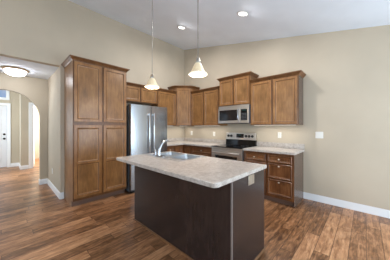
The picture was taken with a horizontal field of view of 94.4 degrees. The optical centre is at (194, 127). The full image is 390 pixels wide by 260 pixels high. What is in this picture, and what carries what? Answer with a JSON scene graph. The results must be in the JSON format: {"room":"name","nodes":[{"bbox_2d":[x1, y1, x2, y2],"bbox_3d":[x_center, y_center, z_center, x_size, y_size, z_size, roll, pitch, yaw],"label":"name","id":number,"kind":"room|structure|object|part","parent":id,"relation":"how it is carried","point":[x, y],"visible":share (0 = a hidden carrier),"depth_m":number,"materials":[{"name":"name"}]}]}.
{"room":"kitchen","nodes":[
{"label":"kitchen","id":0,"kind":"room"},
{"bbox_2d":[0,91,18,162],"bbox_3d":[-6.699,-0.331,5.653,0.120,3.300,1.720,0,0,43],"label":"wall","id":1,"kind":"structure","parent":0,"point":[14,97],"depth_m":6.15,"materials":[{"name":"paint"}]},
{"bbox_2d":[0,106,6,166],"bbox_3d":[-6.599,0.291,5.706,0.116,2.035,0.907,0,0,43],"label":"door","id":2,"kind":"structure","parent":1,"relation":"in","point":[3,109],"depth_m":5.99,"materials":[{"name":"white paint"}]},
{"bbox_2d":[0,90,9,99],"bbox_3d":[-6.615,-1.221,5.721,0.128,0.600,1.035,0,0,43],"label":"window","id":3,"kind":"structure","parent":1,"relation":"in","point":[4,94],"depth_m":6.00,"materials":[{"name":"glass"}]},
{"bbox_3d":[-6.630,-1.221,5.736,0.006,0.440,0.875,0,0,43],"label":"pane","id":4,"kind":"part","parent":3,"relation":"part of","materials":[{"name":"clear glass"}]},
{"bbox_2d":[0,103,10,166],"bbox_3d":[-6.574,0.251,5.683,0.020,2.135,1.085,0,0,43],"label":"trim","id":5,"kind":"structure","parent":1,"relation":"attached to","point":[8,105],"depth_m":6.03,"materials":[{"name":"white paint"}]},
{"bbox_2d":[0,72,47,178],"bbox_3d":[-4.205,-0.331,3.618,0.120,3.300,2.190,0,0,43],"label":"wall","id":6,"kind":"structure","parent":0,"point":[35,90],"depth_m":4.19,"materials":[{"name":"paint"}]},
{"bbox_2d":[19,94,38,165],"bbox_3d":[-5.737,-0.331,7.165,2.400,3.300,1.800,0,0,43],"label":"wall","id":7,"kind":"structure","parent":0,"point":[22,99],"depth_m":5.77,"materials":[{"name":"paint"}]},
{"bbox_2d":[11,163,28,169],"bbox_3d":[-5.779,1.259,5.946,0.880,0.120,0.207,0,0,31],"label":"baseboard","id":8,"kind":"structure","parent":7,"relation":"attached to","point":[12,164],"depth_m":5.81,"materials":[{"name":"white paint"}]},
{"bbox_2d":[29,102,34,168],"bbox_3d":[-5.059,0.251,6.214,0.143,2.135,0.980,0,0,43],"label":"trim","id":9,"kind":"structure","parent":7,"relation":"attached to","point":[31,105],"depth_m":5.85,"materials":[{"name":"white paint"}]},
{"bbox_2d":[33,107,34,166],"bbox_3d":[-5.644,0.303,6.261,0.104,2.008,0.760,0,0,-40],"label":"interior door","id":10,"kind":"structure","parent":7,"relation":"in","point":[33,107],"depth_m":6.00,"materials":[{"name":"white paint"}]},
{"bbox_2d":[0,56,58,79],"bbox_3d":[-3.785,-1.191,3.138,1.390,0.100,2.070,0,0,43],"label":"ceiling","id":11,"kind":"structure","parent":0,"point":[36,70],"depth_m":3.42,"materials":[{"name":"paint"}]},
{"bbox_2d":[1,66,28,76],"bbox_3d":[-3.491,-1.066,3.514,0.396,0.150,0.396,0,0,43],"label":"flush ceiling light","id":12,"kind":"object","parent":11,"relation":"attached to","point":[11,70],"visible":1,"depth_m":3.42,"materials":[{"name":"white glass"}]},
{"bbox_2d":[48,68,58,190],"bbox_3d":[-2.989,0.089,3.893,1.270,2.460,0.120,0,0,43],"label":"wall","id":13,"kind":"structure","parent":0,"point":[53,81],"depth_m":3.79,"materials":[{"name":"paint"}]},
{"bbox_2d":[39,178,59,198],"bbox_3d":[-3.084,1.259,3.794,1.508,0.120,0.153,0,0,43],"label":"baseboard","id":14,"kind":"structure","parent":13,"relation":"attached to","point":[41,181],"depth_m":3.96,"materials":[{"name":"white paint"}]},
{"bbox_2d":[0,0,183,192],"bbox_3d":[-3.295,-0.556,2.558,0.120,3.750,8.740,0,0,43],"label":"wall","id":15,"kind":"structure","parent":0,"point":[46,32],"depth_m":3.52,"materials":[{"name":"paint"}]},
{"bbox_2d":[126,82,157,104],"bbox_3d":[-1.357,-0.785,4.259,0.355,0.408,0.942,0,0,43],"label":"upper cabinet","id":16,"kind":"object","parent":15,"relation":"attached to","point":[135,93],"visible":0.62,"depth_m":4.17,"materials":[{"name":"brown wood"}]},
{"bbox_3d":[-1.419,-0.755,3.993,0.019,0.324,0.442,0,0,43],"label":"door","id":17,"kind":"part","parent":16,"relation":"part of","materials":[{"name":"brown wood"}]},
{"bbox_3d":[-1.246,-0.957,4.154,0.050,0.064,0.942,0,0,43],"label":"crown molding","id":18,"kind":"part","parent":16,"relation":"part of","materials":[{"name":"brown wood"}]},
{"bbox_3d":[-1.095,-0.755,4.336,0.019,0.324,0.442,0,0,43],"label":"door","id":19,"kind":"part","parent":16,"relation":"part of","materials":[{"name":"brown wood"}]},
{"bbox_2d":[151,88,176,125],"bbox_3d":[-0.827,-0.517,4.820,0.355,0.945,0.597,0,0,43],"label":"upper cabinet","id":20,"kind":"object","parent":15,"relation":"attached to","point":[165,98],"visible":0.66,"depth_m":4.76,"materials":[{"name":"brown wood"}]},
{"bbox_3d":[-0.726,-0.491,4.725,0.019,0.852,0.569,0,0,43],"label":"door","id":21,"kind":"part","parent":20,"relation":"part of","materials":[{"name":"brown wood"}]},
{"bbox_3d":[-0.716,-0.957,4.715,0.050,0.064,0.597,0,0,43],"label":"crown molding","id":22,"kind":"part","parent":20,"relation":"part of","materials":[{"name":"brown wood"}]},
{"bbox_2d":[167,85,199,125],"bbox_3d":[-0.318,-0.595,5.137,0.658,1.102,0.658,0,0,43],"label":"upper cabinet","id":23,"kind":"object","parent":15,"relation":"attached to","point":[183,94],"visible":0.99,"depth_m":4.95,"materials":[{"name":"brown wood"}]},
{"bbox_3d":[-0.313,-0.575,4.958,0.430,1.043,0.003,0,0,-2],"label":"frame","id":24,"kind":"part","parent":23,"relation":"part of","materials":[{"name":"brown wood"}]},
{"bbox_3d":[-0.313,-0.570,4.946,0.374,1.009,0.019,0,0,-2],"label":"door","id":25,"kind":"part","parent":23,"relation":"part of","materials":[{"name":"brown wood"}]},
{"bbox_3d":[-0.316,-1.114,5.040,0.930,0.064,0.265,0,0,-2],"label":"crown molding","id":26,"kind":"part","parent":23,"relation":"part of","materials":[{"name":"brown wood"}]},
{"bbox_2d":[0,158,389,259],"bbox_3d":[-3.235,1.369,2.461,12.500,0.100,8.840,0,0,43],"label":"floor","id":27,"kind":"structure","parent":0,"point":[35,224],"depth_m":2.32,"materials":[{"name":"laminate"}]},
{"bbox_2d":[61,55,129,206],"bbox_3d":[-1.889,0.074,3.482,0.650,2.490,1.014,0,0,43],"label":"pantry cabinet","id":28,"kind":"object","parent":27,"relation":"on","point":[94,91],"visible":0.98,"depth_m":3.21,"materials":[{"name":"brown wood"}]},
{"bbox_3d":[-1.839,0.565,3.119,0.019,1.217,0.428,0,0,43],"label":"door","id":29,"kind":"part","parent":28,"relation":"part of","materials":[{"name":"brown wood"}]},
{"bbox_3d":[-1.839,-0.599,3.119,0.019,1.000,0.428,0,0,43],"label":"door","id":30,"kind":"part","parent":28,"relation":"part of","materials":[{"name":"brown wood"}]},
{"bbox_3d":[-1.889,-1.139,3.482,0.650,0.064,1.014,0,0,43],"label":"crown molding","id":31,"kind":"part","parent":28,"relation":"part of","materials":[{"name":"brown wood"}]},
{"bbox_3d":[-1.524,0.565,3.452,0.019,1.217,0.428,0,0,43],"label":"door","id":32,"kind":"part","parent":28,"relation":"part of","materials":[{"name":"brown wood"}]},
{"bbox_3d":[-1.524,-0.599,3.452,0.019,1.000,0.428,0,0,43],"label":"door","id":33,"kind":"part","parent":28,"relation":"part of","materials":[{"name":"brown wood"}]},
{"bbox_2d":[125,104,166,192],"bbox_3d":[-1.180,0.419,4.112,0.758,1.790,0.905,0,0,43],"label":"refrigerator","id":34,"kind":"object","parent":27,"relation":"on","point":[146,126],"visible":0.66,"depth_m":3.74,"materials":[{"name":"grey metal"}]},
{"bbox_3d":[-0.976,0.936,3.919,0.090,0.626,0.905,0,0,43],"label":"freezer drawer","id":35,"kind":"part","parent":34,"relation":"part of","materials":[{"name":"metal"}]},
{"bbox_3d":[-1.132,0.074,3.754,0.090,1.081,0.450,0,0,43],"label":"door","id":36,"kind":"part","parent":34,"relation":"part of","materials":[{"name":"metal"}]},
{"bbox_3d":[-0.964,0.114,3.830,0.056,0.850,0.028,0,0,43],"label":"handle","id":37,"kind":"part","parent":34,"relation":"part of","materials":[{"name":"silver metal"}]},
{"bbox_3d":[-0.885,0.114,3.913,0.056,0.850,0.028,0,0,43],"label":"handle","id":38,"kind":"part","parent":34,"relation":"part of","materials":[{"name":"silver metal"}]},
{"bbox_3d":[-0.819,0.074,4.085,0.090,1.081,0.450,0,0,43],"label":"door","id":39,"kind":"part","parent":34,"relation":"part of","materials":[{"name":"metal"}]},
{"bbox_2d":[167,146,173,151],"bbox_3d":[-0.824,0.881,4.614,0.642,0.875,0.280,0,0,43],"label":"base cabinet","id":40,"kind":"object","parent":27,"relation":"on","point":[169,148],"visible":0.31,"depth_m":4.43,"materials":[{"name":"brown wood"}]},
{"bbox_2d":[174,145,191,153],"bbox_3d":[-0.313,0.881,4.956,0.914,0.875,0.914,0,0,43],"label":"base cabinet","id":41,"kind":"object","parent":27,"relation":"on","point":[187,149],"visible":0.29,"depth_m":4.64,"materials":[{"name":"brown wood"}]},
{"bbox_3d":[-0.415,0.830,4.641,0.019,0.698,0.275,0,0,43],"label":"door","id":42,"kind":"part","parent":41,"relation":"part of","materials":[{"name":"brown wood"}]},
{"bbox_3d":[-0.194,0.830,4.648,0.275,0.698,0.019,0,0,43],"label":"door","id":43,"kind":"part","parent":41,"relation":"part of","materials":[{"name":"brown wood"}]},
{"bbox_2d":[167,138,225,146],"bbox_3d":[-0.169,0.374,4.627,1.577,0.138,1.194,0,0,43],"label":"countertop","id":44,"kind":"structure","parent":41,"relation":"on","point":[171,141],"depth_m":4.87,"materials":[{"name":"laminate"}]},
{"bbox_2d":[133,166,264,259],"bbox_3d":[-0.057,0.881,2.280,1.639,0.875,0.684,0,0,43],"label":"kitchen island","id":45,"kind":"object","parent":27,"relation":"on","point":[200,222],"visible":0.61,"depth_m":1.79,"materials":[{"name":"brown wood"}]},
{"bbox_2d":[116,151,266,187],"bbox_3d":[-0.147,0.424,2.220,1.691,0.038,0.933,0,0,43],"label":"island countertop","id":46,"kind":"structure","parent":45,"relation":"on","point":[212,172],"depth_m":1.84,"materials":[{"name":"laminate"}]},
{"bbox_2d":[153,140,167,156],"bbox_3d":[-0.469,0.285,2.577,0.260,0.228,0.169,0,0,43],"label":"kitchen faucet","id":47,"kind":"object","parent":46,"relation":"on","point":[164,141],"visible":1,"depth_m":2.53,"materials":[{"name":"silver metal"}]},
{"bbox_3d":[-0.454,0.248,2.566,0.163,0.154,0.043,0,0,-38],"label":"spout","id":48,"kind":"part","parent":47,"relation":"part of","materials":[{"name":"silver metal"}]},
{"bbox_2d":[146,152,205,160],"bbox_3d":[-0.295,0.491,2.598,0.755,0.184,0.490,0,0,43],"label":"sink","id":49,"kind":"object","parent":46,"relation":"in","point":[175,156],"visible":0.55,"depth_m":2.66,"materials":[{"name":"silver metal"}]},
{"bbox_2d":[161,152,179,156],"bbox_3d":[-0.410,0.492,2.742,0.342,0.182,0.382,0,0,43],"label":"basin","id":50,"kind":"object","parent":49,"relation":"in","point":[166,154],"depth_m":2.91,"materials":[{"name":"grey metal"}]},
{"bbox_2d":[169,154,200,159],"bbox_3d":[-0.145,0.492,2.491,0.342,0.182,0.382,0,0,43],"label":"basin","id":51,"kind":"object","parent":49,"relation":"in","point":[182,156],"depth_m":2.64,"materials":[{"name":"grey metal"}]},
{"bbox_3d":[-0.064,1.311,2.273,1.639,0.016,0.665,0,0,43],"label":"shoe molding","id":52,"kind":"part","parent":45,"relation":"part of","materials":[{"name":"brown wood"}]},
{"bbox_3d":[0.303,0.872,1.493,0.013,0.857,0.015,0,0,43],"label":"corner trim","id":53,"kind":"part","parent":45,"relation":"part of","materials":[{"name":"brown"}]},
{"bbox_3d":[0.527,0.881,1.737,0.018,0.875,0.633,0,0,43],"label":"panel","id":54,"kind":"part","parent":45,"relation":"part of","materials":[{"name":"brown wood"}]},
{"bbox_2d":[248,174,253,185],"bbox_3d":[0.540,0.497,1.733,0.006,0.093,0.120,0,0,43],"label":"outlet plate","id":55,"kind":"object","parent":45,"relation":"attached to","point":[250,177],"depth_m":1.73,"materials":[{"name":"beige plastic"}]},
{"bbox_2d":[192,146,211,156],"bbox_3d":[0.354,0.881,4.513,0.660,0.875,0.642,0,0,43],"label":"base cabinet","id":56,"kind":"object","parent":27,"relation":"on","point":[196,150],"visible":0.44,"depth_m":4.29,"materials":[{"name":"brown wood"}]},
{"bbox_3d":[0.160,0.545,4.309,0.620,0.123,0.019,0,0,43],"label":"drawer","id":57,"kind":"part","parent":56,"relation":"part of","materials":[{"name":"brown wood"}]},
{"bbox_2d":[212,132,256,160],"bbox_3d":[0.846,0.709,3.995,0.760,1.180,0.714,0,0,43],"label":"range","id":58,"kind":"object","parent":27,"relation":"on","point":[235,142],"visible":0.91,"depth_m":3.96,"materials":[{"name":"grey metal"}]},
{"bbox_3d":[0.622,0.529,3.756,0.638,0.025,0.058,0,0,43],"label":"oven handle","id":59,"kind":"part","parent":58,"relation":"part of","materials":[{"name":"metal"}]},
{"bbox_3d":[0.661,0.780,3.799,0.752,0.607,0.059,0,0,43],"label":"oven door","id":60,"kind":"part","parent":58,"relation":"part of","materials":[{"name":"metal"}]},
{"bbox_2d":[212,144,254,148],"bbox_3d":[0.859,0.409,4.008,0.760,0.018,0.645,0,0,43],"label":"cooktop","id":61,"kind":"object","parent":58,"relation":"in","point":[223,146],"depth_m":3.91,"materials":[{"name":"black glass"}]},
{"bbox_2d":[244,151,267,199],"bbox_3d":[1.315,0.881,3.604,0.445,0.875,0.642,0,0,43],"label":"base cabinet","id":62,"kind":"object","parent":27,"relation":"on","point":[249,156],"visible":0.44,"depth_m":3.34,"materials":[{"name":"brown wood"}]},
{"bbox_3d":[1.122,0.545,3.399,0.405,0.123,0.019,0,0,43],"label":"drawer","id":63,"kind":"part","parent":62,"relation":"part of","materials":[{"name":"brown wood"}]},
{"bbox_3d":[1.122,0.904,3.399,0.405,0.550,0.019,0,0,43],"label":"door","id":64,"kind":"part","parent":62,"relation":"part of","materials":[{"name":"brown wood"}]},
{"bbox_2d":[267,152,302,207],"bbox_3d":[1.642,0.881,3.297,0.449,0.875,0.640,0,0,43],"label":"base cabinet","id":65,"kind":"object","parent":27,"relation":"on","point":[284,172],"visible":0.85,"depth_m":3.09,"materials":[{"name":"brown wood"}]},
{"bbox_2d":[243,142,303,154],"bbox_3d":[1.484,0.374,3.444,0.916,0.138,0.643,0,0,43],"label":"countertop","id":66,"kind":"structure","parent":65,"relation":"on","point":[267,147],"depth_m":3.46,"materials":[{"name":"laminate"}]},
{"bbox_3d":[1.442,1.036,3.096,0.395,0.265,0.019,0,0,43],"label":"drawer","id":67,"kind":"part","parent":65,"relation":"part of","materials":[{"name":"brown wood"}]},
{"bbox_3d":[1.442,0.755,3.096,0.395,0.253,0.019,0,0,43],"label":"drawer","id":68,"kind":"part","parent":65,"relation":"part of","materials":[{"name":"brown wood"}]},
{"bbox_3d":[1.442,0.545,3.096,0.395,0.123,0.019,0,0,43],"label":"drawer","id":69,"kind":"part","parent":65,"relation":"part of","materials":[{"name":"brown wood"}]},
{"bbox_3d":[1.455,0.831,3.102,0.445,0.775,0.004,0,0,43],"label":"frame","id":70,"kind":"part","parent":65,"relation":"part of","materials":[{"name":"brown wood"}]},
{"bbox_3d":[1.820,0.881,3.162,0.004,0.875,0.591,0,0,43],"label":"panel","id":71,"kind":"part","parent":65,"relation":"part of","materials":[{"name":"brown wood"}]},
{"bbox_2d":[69,0,389,49],"bbox_3d":[-1.059,-1.829,0.403,6.410,1.472,8.800,0,0,43],"label":"ceiling","id":72,"kind":"structure","parent":0,"point":[207,23],"depth_m":3.13,"materials":[{"name":"paint"}]},
{"bbox_2d":[145,0,158,88],"bbox_3d":[-0.635,-1.313,2.679,0.211,1.433,0.211,0,0,43],"label":"pendant lamp","id":73,"kind":"object","parent":72,"relation":"hanging from","point":[151,84],"visible":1,"depth_m":2.68,"materials":[{"name":"beige glass"}]},
{"bbox_3d":[-0.635,-0.674,2.679,0.202,0.123,0.202,0,0,43],"label":"lamp shade","id":74,"kind":"part","parent":73,"relation":"part of","materials":[{"name":"beige glass"}]},
{"bbox_3d":[-0.635,-1.397,2.679,0.009,1.212,0.009,0,0,43],"label":"stem","id":75,"kind":"part","parent":73,"relation":"part of","materials":[{"name":"silver metal"}]},
{"bbox_2d":[189,57,206,77],"bbox_3d":[0.034,-1.216,2.047,0.211,1.239,0.211,0,0,43],"label":"pendant lamp","id":76,"kind":"object","parent":72,"relation":"hanging from","point":[197,71],"visible":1,"depth_m":2.02,"materials":[{"name":"beige glass"}]},
{"bbox_3d":[0.034,-0.674,2.047,0.202,0.123,0.202,0,0,43],"label":"lamp shade","id":77,"kind":"part","parent":76,"relation":"part of","materials":[{"name":"beige glass"}]},
{"bbox_2d":[237,11,247,16],"bbox_3d":[0.771,-1.852,2.935,0.184,0.043,0.188,0,0,43],"label":"recessed light","id":78,"kind":"object","parent":72,"relation":"in","point":[239,13],"visible":1,"depth_m":2.93,"materials":[{"name":"white glass"}]},
{"bbox_2d":[184,25,389,209],"bbox_3d":[1.926,-0.556,3.554,6.100,3.750,0.120,0,0,43],"label":"wall","id":79,"kind":"structure","parent":0,"point":[346,82],"depth_m":3.09,"materials":[{"name":"paint"}]},
{"bbox_2d":[167,138,225,143],"bbox_3d":[-0.169,0.355,4.627,1.577,0.100,1.194,0,0,43],"label":"backsplash","id":80,"kind":"structure","parent":79,"relation":"attached to","point":[169,139],"depth_m":5.14,"materials":[{"name":"stone"}]},
{"bbox_2d":[190,86,227,125],"bbox_3d":[0.341,-0.517,4.723,0.966,0.945,0.355,0,0,43],"label":"upper cabinet","id":81,"kind":"object","parent":79,"relation":"attached to","point":[204,102],"visible":0.89,"depth_m":4.60,"materials":[{"name":"brown wood"}]},
{"bbox_3d":[0.059,-0.491,4.800,0.422,0.852,0.019,0,0,43],"label":"door","id":82,"kind":"part","parent":81,"relation":"part of","materials":[{"name":"brown wood"}]},
{"bbox_3d":[0.236,-0.957,4.612,0.966,0.064,0.050,0,0,43],"label":"crown molding","id":83,"kind":"part","parent":81,"relation":"part of","materials":[{"name":"brown wood"}]},
{"bbox_3d":[0.394,-0.491,4.483,0.440,0.852,0.019,0,0,43],"label":"door","id":84,"kind":"part","parent":81,"relation":"part of","materials":[{"name":"brown wood"}]},
{"bbox_2d":[217,71,258,106],"bbox_3d":[0.957,-0.822,4.113,0.862,0.658,0.395,0,0,43],"label":"upper cabinet","id":85,"kind":"object","parent":79,"relation":"attached to","point":[234,89],"visible":0.91,"depth_m":3.94,"materials":[{"name":"brown wood"}]},
{"bbox_3d":[0.709,-0.792,4.130,0.352,0.574,0.019,0,0,43],"label":"door","id":86,"kind":"part","parent":85,"relation":"part of","materials":[{"name":"brown wood"}]},
{"bbox_2d":[218,104,250,123],"bbox_3d":[0.939,-0.289,4.093,0.759,0.397,0.444,0,0,43],"label":"microwave","id":87,"kind":"object","parent":85,"relation":"attached to","point":[236,114],"visible":0.95,"depth_m":3.93,"materials":[{"name":"grey metal"}]},
{"bbox_3d":[0.755,-0.266,4.048,0.555,0.332,0.029,0,0,43],"label":"door","id":88,"kind":"part","parent":87,"relation":"part of","materials":[{"name":"metal"}]},
{"bbox_3d":[1.032,-0.266,3.787,0.202,0.332,0.027,0,0,43],"label":"control panel","id":89,"kind":"part","parent":87,"relation":"part of","materials":[{"name":"metal"}]},
{"bbox_3d":[0.856,-0.797,4.007,0.762,0.608,0.002,0,0,43],"label":"frame","id":90,"kind":"part","parent":85,"relation":"part of","materials":[{"name":"brown wood"}]},
{"bbox_3d":[0.957,-1.119,4.113,0.862,0.064,0.395,0,0,43],"label":"crown molding","id":91,"kind":"part","parent":85,"relation":"part of","materials":[{"name":"brown wood"}]},
{"bbox_3d":[0.987,-0.792,3.867,0.352,0.574,0.019,0,0,43],"label":"door","id":92,"kind":"part","parent":85,"relation":"part of","materials":[{"name":"brown wood"}]},
{"bbox_2d":[250,70,305,125],"bbox_3d":[1.592,-0.517,3.540,0.946,0.945,0.355,0,0,43],"label":"upper cabinet","id":93,"kind":"object","parent":79,"relation":"attached to","point":[277,99],"visible":1,"depth_m":3.38,"materials":[{"name":"brown wood"}]},
{"bbox_3d":[1.316,-0.491,3.611,0.419,0.852,0.019,0,0,43],"label":"door","id":94,"kind":"part","parent":93,"relation":"part of","materials":[{"name":"brown wood"}]},
{"bbox_3d":[1.487,-0.496,3.465,0.896,0.886,0.002,0,0,43],"label":"frame","id":95,"kind":"part","parent":93,"relation":"part of","materials":[{"name":"brown wood"}]},
{"bbox_3d":[1.592,-0.957,3.540,0.946,0.064,0.355,0,0,43],"label":"crown molding","id":96,"kind":"part","parent":93,"relation":"part of","materials":[{"name":"brown wood"}]},
{"bbox_3d":[1.643,-0.491,3.302,0.419,0.852,0.019,0,0,43],"label":"door","id":97,"kind":"part","parent":93,"relation":"part of","materials":[{"name":"brown wood"}]},
{"bbox_3d":[1.918,-0.487,3.267,0.003,0.868,0.304,0,0,43],"label":"panel","id":98,"kind":"part","parent":93,"relation":"part of","materials":[{"name":"brown wood"}]},
{"bbox_2d":[257,142,303,148],"bbox_3d":[1.698,0.355,3.670,0.916,0.100,0.020,0,0,43],"label":"backsplash","id":99,"kind":"structure","parent":79,"relation":"attached to","point":[265,144],"depth_m":3.62,"materials":[{"name":"stone"}]},
{"bbox_2d":[315,132,322,137],"bbox_3d":[2.200,0.131,3.200,0.116,0.116,0.016,0,0,43],"label":"light switch","id":100,"kind":"object","parent":79,"relation":"attached to","point":[317,134],"visible":1,"depth_m":3.21,"materials":[{"name":"white plastic"}]},
{"bbox_2d":[303,192,389,218],"bbox_3d":[3.063,1.259,2.405,2.850,0.120,0.014,0,0,43],"label":"baseboard","id":101,"kind":"structure","parent":79,"relation":"attached to","point":[385,213],"depth_m":2.93,"materials":[{"name":"white paint"}]}
]}

